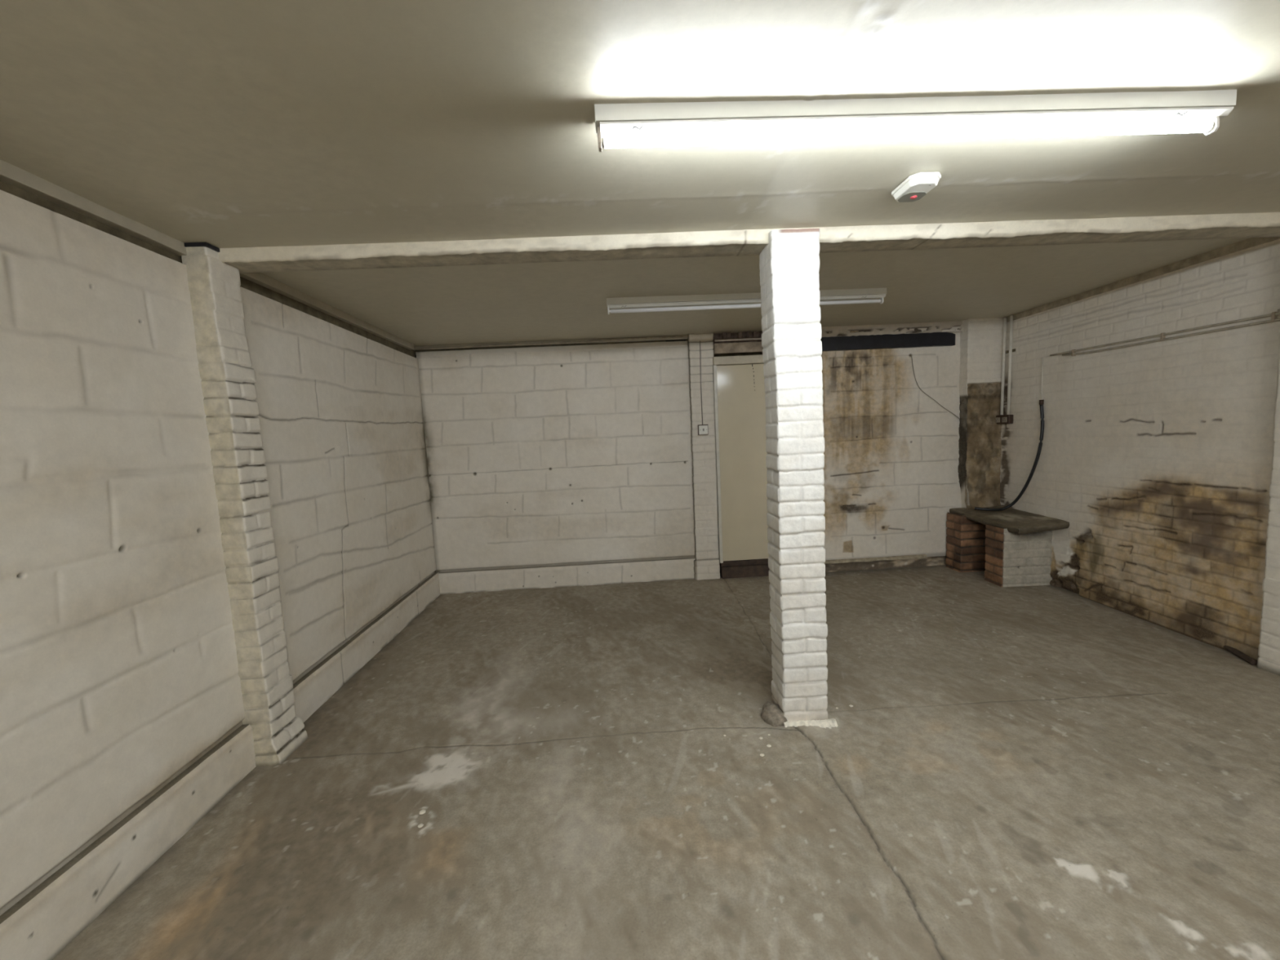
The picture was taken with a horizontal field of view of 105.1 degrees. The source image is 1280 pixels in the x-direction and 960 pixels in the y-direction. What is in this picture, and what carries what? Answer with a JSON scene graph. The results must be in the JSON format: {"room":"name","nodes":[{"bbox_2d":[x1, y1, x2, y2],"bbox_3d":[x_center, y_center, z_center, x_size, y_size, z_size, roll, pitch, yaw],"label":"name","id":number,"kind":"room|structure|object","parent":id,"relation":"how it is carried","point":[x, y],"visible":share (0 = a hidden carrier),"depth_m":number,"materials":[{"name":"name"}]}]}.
{"room":"empty basement","nodes":[
{"label":"empty basement","id":0,"kind":"room"},
{"bbox_2d":[0,189,436,915],"bbox_3d":[-1.762,0.289,0.247,0.029,2.067,8.992,-3,5,-3],"label":"wall","id":1,"kind":"structure","parent":0,"point":[119,668],"depth_m":1.81,"materials":[{"name":"white brick"}]},
{"bbox_2d":[0,180,415,357],"bbox_3d":[-1.864,-0.781,0.151,0.062,0.121,9.003,-3,5,-3],"label":"trim","id":2,"kind":"structure","parent":1,"relation":"attached to","point":[245,283],"depth_m":2.05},
{"bbox_2d":[0,572,440,959],"bbox_3d":[-1.694,1.418,0.353,0.048,0.221,8.992,-3,5,-3],"label":"baseboard","id":3,"kind":"structure","parent":1,"relation":"attached to","point":[45,921],"depth_m":1.78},
{"bbox_2d":[239,272,413,350],"bbox_3d":[-2.034,-1.119,3.369,0.061,0.054,2.282,-3,5,-3],"label":"trim","id":4,"kind":"structure","parent":1,"relation":"attached to","point":[260,278],"depth_m":3.03,"materials":[{"name":"grey wood"}]},
{"bbox_2d":[415,341,694,572],"bbox_3d":[-0.729,-0.215,4.768,2.674,2.132,0.021,-3,5,-2],"label":"wall","id":5,"kind":"structure","parent":0,"point":[571,455],"depth_m":4.76,"materials":[{"name":"white brick"}]},
{"bbox_2d":[438,557,695,594],"bbox_3d":[-0.712,0.953,4.867,2.594,0.215,0.075,-3,5,-2],"label":"baseboard","id":6,"kind":"structure","parent":5,"relation":"attached to","point":[606,573],"depth_m":4.83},
{"bbox_2d":[0,0,1279,346],"bbox_3d":[0.840,-0.981,0.292,6.000,0.039,9.189,-3,5,-2],"label":"ceiling","id":7,"kind":"structure","parent":0,"point":[218,123],"depth_m":1.45,"materials":[{"name":"paint"}]},
{"bbox_2d":[606,292,761,314],"bbox_3d":[0.301,-1.202,3.351,1.051,0.105,0.060,-3,5,-2],"label":"fluorescent light","id":8,"kind":"object","parent":7,"relation":"attached to","point":[685,302],"depth_m":3.33,"materials":[{"name":"white metal"}]},
{"bbox_2d":[217,212,1279,273],"bbox_3d":[0.733,-1.128,2.321,5.391,0.078,0.166,-3,5,-2],"label":"ceiling beam","id":9,"kind":"structure","parent":7,"relation":"attached to","point":[1264,224],"depth_m":2.27,"materials":[{"name":"paint"}]},
{"bbox_2d":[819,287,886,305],"bbox_3d":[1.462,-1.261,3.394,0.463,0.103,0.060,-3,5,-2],"label":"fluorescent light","id":10,"kind":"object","parent":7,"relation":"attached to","point":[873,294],"depth_m":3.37,"materials":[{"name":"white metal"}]},
{"bbox_2d":[594,89,1236,151],"bbox_3d":[0.791,-1.020,1.398,1.832,0.102,0.060,-3,5,-2],"label":"fluorescent light","id":11,"kind":"object","parent":7,"relation":"attached to","point":[633,125],"visible":1,"depth_m":1.38,"materials":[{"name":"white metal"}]},
{"bbox_2d":[891,172,941,202],"bbox_3d":[1.045,-1.102,1.859,0.120,0.042,0.168,-3,5,-2],"label":"smoke detector","id":12,"kind":"object","parent":7,"relation":"attached to","point":[916,186],"visible":1,"depth_m":1.82,"materials":[{"name":"white plastic"}]},
{"bbox_2d":[52,564,1279,959],"bbox_3d":[0.953,1.375,0.543,6.000,0.014,9.250,-3,5,-2],"label":"floor","id":13,"kind":"structure","parent":0,"point":[1037,772],"depth_m":1.94,"materials":[{"name":"concrete"}]},
{"bbox_2d":[181,246,307,766],"bbox_3d":[-1.832,0.172,2.291,0.178,2.353,0.220,-3,5,-2],"label":"brick pier","id":14,"kind":"object","parent":13,"relation":"on","point":[227,375],"visible":0.99,"depth_m":2.22,"materials":[{"name":"white brick"}]},
{"bbox_2d":[183,242,219,252],"bbox_3d":[-1.886,-1.001,2.134,0.100,0.016,0.132,-3,5,-2],"label":"wedge","id":15,"kind":"object","parent":14,"relation":"on","point":[186,244],"visible":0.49,"depth_m":2.07,"materials":[{"name":"metal"}]},
{"bbox_2d":[419,809,425,814],"bbox_3d":[-0.867,1.324,1.953,0.025,0.009,0.022,-3,5,-2],"label":"crumb","id":16,"kind":"object","parent":13,"relation":"on","point":[422,811],"visible":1,"depth_m":1.95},
{"bbox_2d":[687,333,719,580],"bbox_3d":[0.619,-0.207,4.807,0.279,2.404,0.148,-3,5,-2],"label":"brick pier","id":17,"kind":"object","parent":13,"relation":"on","point":[706,562],"visible":0.97,"depth_m":4.76,"materials":[{"name":"white brick"}]},
{"bbox_2d":[699,340,702,424],"bbox_3d":[0.584,-0.957,4.689,0.015,0.848,0.009,-3,5,-2],"label":"cable","id":18,"kind":"object","parent":17,"relation":"attached to","point":[700,340],"visible":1,"depth_m":4.69,"materials":[{"name":"grey plastic"}]},
{"bbox_2d":[697,424,708,435],"bbox_3d":[0.607,-0.483,4.710,0.096,0.100,0.049,-3,5,-2],"label":"light switch","id":19,"kind":"object","parent":17,"relation":"attached to","point":[703,429],"visible":1,"depth_m":4.69,"materials":[{"name":"white plastic"}]},
{"bbox_2d":[760,701,786,727],"bbox_3d":[0.677,1.172,2.485,0.126,0.072,0.173,-3,5,-2],"label":"rubble heap","id":20,"kind":"object","parent":13,"relation":"on","point":[771,714],"visible":0.85,"depth_m":2.44,"materials":[{"name":"grey stone"}]},
{"bbox_2d":[759,228,827,721],"bbox_3d":[0.759,0.034,2.411,0.242,2.355,0.214,-3,5,-2],"label":"brick pillar","id":21,"kind":"structure","parent":13,"relation":"on","point":[789,263],"depth_m":2.32,"materials":[{"name":"white brick"}]},
{"bbox_2d":[783,718,837,728],"bbox_3d":[0.836,1.194,2.404,0.255,0.022,0.086,-3,5,-2],"label":"plaster spill","id":22,"kind":"object","parent":13,"relation":"on","point":[829,722],"visible":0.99,"depth_m":2.40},
{"bbox_2d":[957,317,1003,509],"bbox_3d":[3.311,-0.334,4.765,0.380,2.404,0.135,-3,5,-2],"label":"pillar","id":23,"kind":"object","parent":13,"relation":"on","point":[980,444],"visible":0.77,"depth_m":4.70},
{"bbox_2d":[946,506,1069,586],"bbox_3d":[3.299,0.598,4.451,0.489,0.610,0.874,-3,5,-2],"label":"stone bench","id":24,"kind":"object","parent":13,"relation":"on","point":[1012,547],"visible":0.99,"depth_m":4.25,"materials":[{"name":"brick"}]},
{"bbox_2d":[1223,645,1257,665],"bbox_3d":[3.515,1.011,2.905,0.045,0.031,0.318,-1,6,19],"label":"timber offcut","id":25,"kind":"object","parent":13,"relation":"on","point":[1249,660],"visible":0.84,"depth_m":2.83,"materials":[{"name":"brown wood"}]},
{"bbox_2d":[1257,328,1279,675],"bbox_3d":[3.433,-0.118,2.523,0.112,2.380,0.243,-3,5,-2],"label":"brick pier","id":26,"kind":"object","parent":13,"relation":"on","point":[1268,651],"visible":1,"depth_m":2.65,"materials":[{"name":"white brick"}]},
{"bbox_2d":[685,339,762,564],"bbox_3d":[2.052,-0.304,4.943,3.100,2.454,0.040,-3,5,-2],"label":"wall","id":27,"kind":"structure","parent":0,"point":[750,353],"depth_m":4.79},
{"bbox_2d":[413,335,688,355],"bbox_3d":[-0.829,-1.308,4.677,2.640,0.037,0.063,-3,5,-2],"label":"trim","id":28,"kind":"structure","parent":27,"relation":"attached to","point":[684,337],"depth_m":4.65,"materials":[{"name":"grey wood"}]},
{"bbox_2d":[821,326,961,572],"bbox_3d":[2.631,-0.310,4.863,1.850,2.404,0.166,-3,5,-2],"label":"wall","id":29,"kind":"structure","parent":0,"point":[891,454],"depth_m":4.78,"materials":[{"name":"white brick"}]},
{"bbox_2d":[712,330,762,344],"bbox_3d":[1.181,-1.379,4.704,0.965,0.120,0.070,-3,5,-2],"label":"trim","id":30,"kind":"structure","parent":29,"relation":"attached to","point":[740,335],"depth_m":4.69,"materials":[{"name":"brown wood"}]},
{"bbox_2d":[713,341,763,354],"bbox_3d":[1.183,-1.272,4.686,0.955,0.094,0.065,-3,5,-2],"label":"board","id":31,"kind":"object","parent":29,"relation":"attached to","point":[742,347],"visible":0.46,"depth_m":4.64,"materials":[{"name":"brown wood"}]},
{"bbox_2d":[715,337,761,341],"bbox_3d":[1.206,-1.340,4.638,1.000,0.017,0.018,-3,5,-2],"label":"conduit","id":32,"kind":"object","parent":29,"relation":"attached to","point":[746,339],"visible":0.44,"depth_m":4.62,"materials":[{"name":"grey metal"}]},
{"bbox_2d":[712,355,768,563],"bbox_3d":[1.235,-0.121,4.790,0.982,2.158,0.090,-3,5,-2],"label":"door","id":33,"kind":"structure","parent":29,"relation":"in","point":[739,387],"depth_m":4.76,"materials":[{"name":"beige paint"}]},
{"bbox_2d":[720,558,768,576],"bbox_3d":[1.285,0.871,4.925,0.955,0.175,0.065,-3,5,-2],"label":"trim","id":34,"kind":"structure","parent":29,"relation":"attached to","point":[752,562],"depth_m":4.88,"materials":[{"name":"black wood"}]},
{"bbox_2d":[720,564,769,578],"bbox_3d":[1.287,0.896,4.890,0.956,0.120,0.060,-3,5,-2],"label":"door sill","id":35,"kind":"structure","parent":29,"relation":"attached to","point":[758,570],"depth_m":4.85,"materials":[{"name":"brown wood"}]},
{"bbox_2d":[824,554,927,564],"bbox_3d":[2.312,0.785,4.865,1.080,0.041,0.053,-3,5,-2],"label":"trim","id":36,"kind":"structure","parent":29,"relation":"attached to","point":[916,556],"depth_m":4.85,"materials":[{"name":"wood"}]},
{"bbox_2d":[820,332,955,351],"bbox_3d":[2.311,-1.315,4.668,1.380,0.130,0.068,-3,5,-2],"label":"lintel","id":37,"kind":"object","parent":29,"relation":"attached to","point":[933,339],"visible":0.91,"depth_m":4.64,"materials":[{"name":"black metal"}]},
{"bbox_2d":[821,320,962,337],"bbox_3d":[2.355,-1.429,4.658,1.440,0.114,0.037,-3,5,-2],"label":"trim","id":38,"kind":"structure","parent":29,"relation":"attached to","point":[904,328],"depth_m":4.65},
{"bbox_2d":[911,355,959,418],"bbox_3d":[2.846,-0.895,4.725,0.483,0.633,0.026,-3,5,-2],"label":"loose wire","id":39,"kind":"object","parent":29,"relation":"attached to","point":[911,355],"visible":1,"depth_m":4.72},
{"bbox_2d":[1000,238,1279,661],"bbox_3d":[3.458,0.059,0.473,0.043,2.404,9.052,-3,5,1],"label":"wall","id":40,"kind":"structure","parent":0,"point":[1156,457],"depth_m":3.27,"materials":[{"name":"brick"}]},
{"bbox_2d":[995,414,1013,424],"bbox_3d":[3.446,-0.573,4.647,0.054,0.084,0.186,-3,5,-2],"label":"outlet","id":41,"kind":"object","parent":40,"relation":"attached to","point":[1005,419],"visible":1,"depth_m":4.60,"materials":[{"name":"brown plastic"}]},
{"bbox_2d":[995,417,999,422],"bbox_3d":[3.421,-0.574,4.688,0.004,0.048,0.060,-3,5,-2],"label":"socket","id":42,"kind":"object","parent":41,"relation":"attached to","point":[997,419],"depth_m":4.68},
{"bbox_2d":[1001,417,1007,422],"bbox_3d":[3.425,-0.566,4.604,0.004,0.048,0.060,-3,5,-2],"label":"socket","id":43,"kind":"object","parent":41,"relation":"attached to","point":[1003,419],"depth_m":4.60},
{"bbox_2d":[1000,317,1008,414],"bbox_3d":[3.431,-1.066,4.607,0.038,0.900,0.064,-3,5,-2],"label":"conduit","id":44,"kind":"object","parent":40,"relation":"attached to","point":[1004,352],"visible":0.91,"depth_m":4.61,"materials":[{"name":"grey metal"}]},
{"bbox_2d":[974,400,1044,511],"bbox_3d":[3.327,-0.200,4.427,0.071,1.000,0.509,-7,7,-39],"label":"hanging cable","id":45,"kind":"object","parent":40,"relation":"hanging from","point":[1041,402],"visible":1,"depth_m":4.28,"materials":[{"name":"black rubber"}]},
{"bbox_2d":[1006,315,1015,414],"bbox_3d":[3.430,-1.059,4.527,0.038,0.899,0.064,-3,5,-2],"label":"conduit","id":46,"kind":"object","parent":40,"relation":"attached to","point":[1011,334],"visible":1,"depth_m":4.53,"materials":[{"name":"grey metal"}]},
{"bbox_2d":[1040,357,1043,399],"bbox_3d":[3.445,-0.861,4.199,0.010,0.375,0.008,-3,5,-2],"label":"cable capping","id":47,"kind":"object","parent":40,"relation":"attached to","point":[1042,357],"visible":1,"depth_m":4.19,"materials":[{"name":"white plastic"}]},
{"bbox_2d":[1005,236,1279,322],"bbox_3d":[3.428,-1.409,3.635,0.037,0.054,2.164,-3,5,1],"label":"trim","id":48,"kind":"structure","parent":40,"relation":"attached to","point":[1252,242],"depth_m":3.24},
{"bbox_2d":[1049,308,1279,355],"bbox_3d":[3.411,-0.933,3.132,0.106,0.067,1.928,-2,5,4],"label":"conduit","id":49,"kind":"object","parent":40,"relation":"attached to","point":[1273,315],"visible":0.98,"depth_m":3.10,"materials":[{"name":"metal"}]},
{"bbox_2d":[1062,315,1279,355],"bbox_3d":[3.408,-0.914,3.074,0.101,0.043,1.808,-2,5,4],"label":"conduit","id":50,"kind":"object","parent":40,"relation":"attached to","point":[1277,316],"visible":1,"depth_m":3.08,"materials":[{"name":"metal"}]},
{"bbox_3d":[1.040,0.606,-4.152,6.100,2.427,0.060,-3,5,-2],"label":"wall","id":51,"kind":"structure","parent":0,"visible":0},
{"bbox_2d":[0,159,186,256],"bbox_3d":[-1.743,-0.690,-1.119,0.064,0.052,6.448,-3,5,-3],"label":"trim","id":52,"kind":"structure","parent":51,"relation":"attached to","point":[10,174],"depth_m":1.67,"materials":[{"name":"white paint"}]}
]}

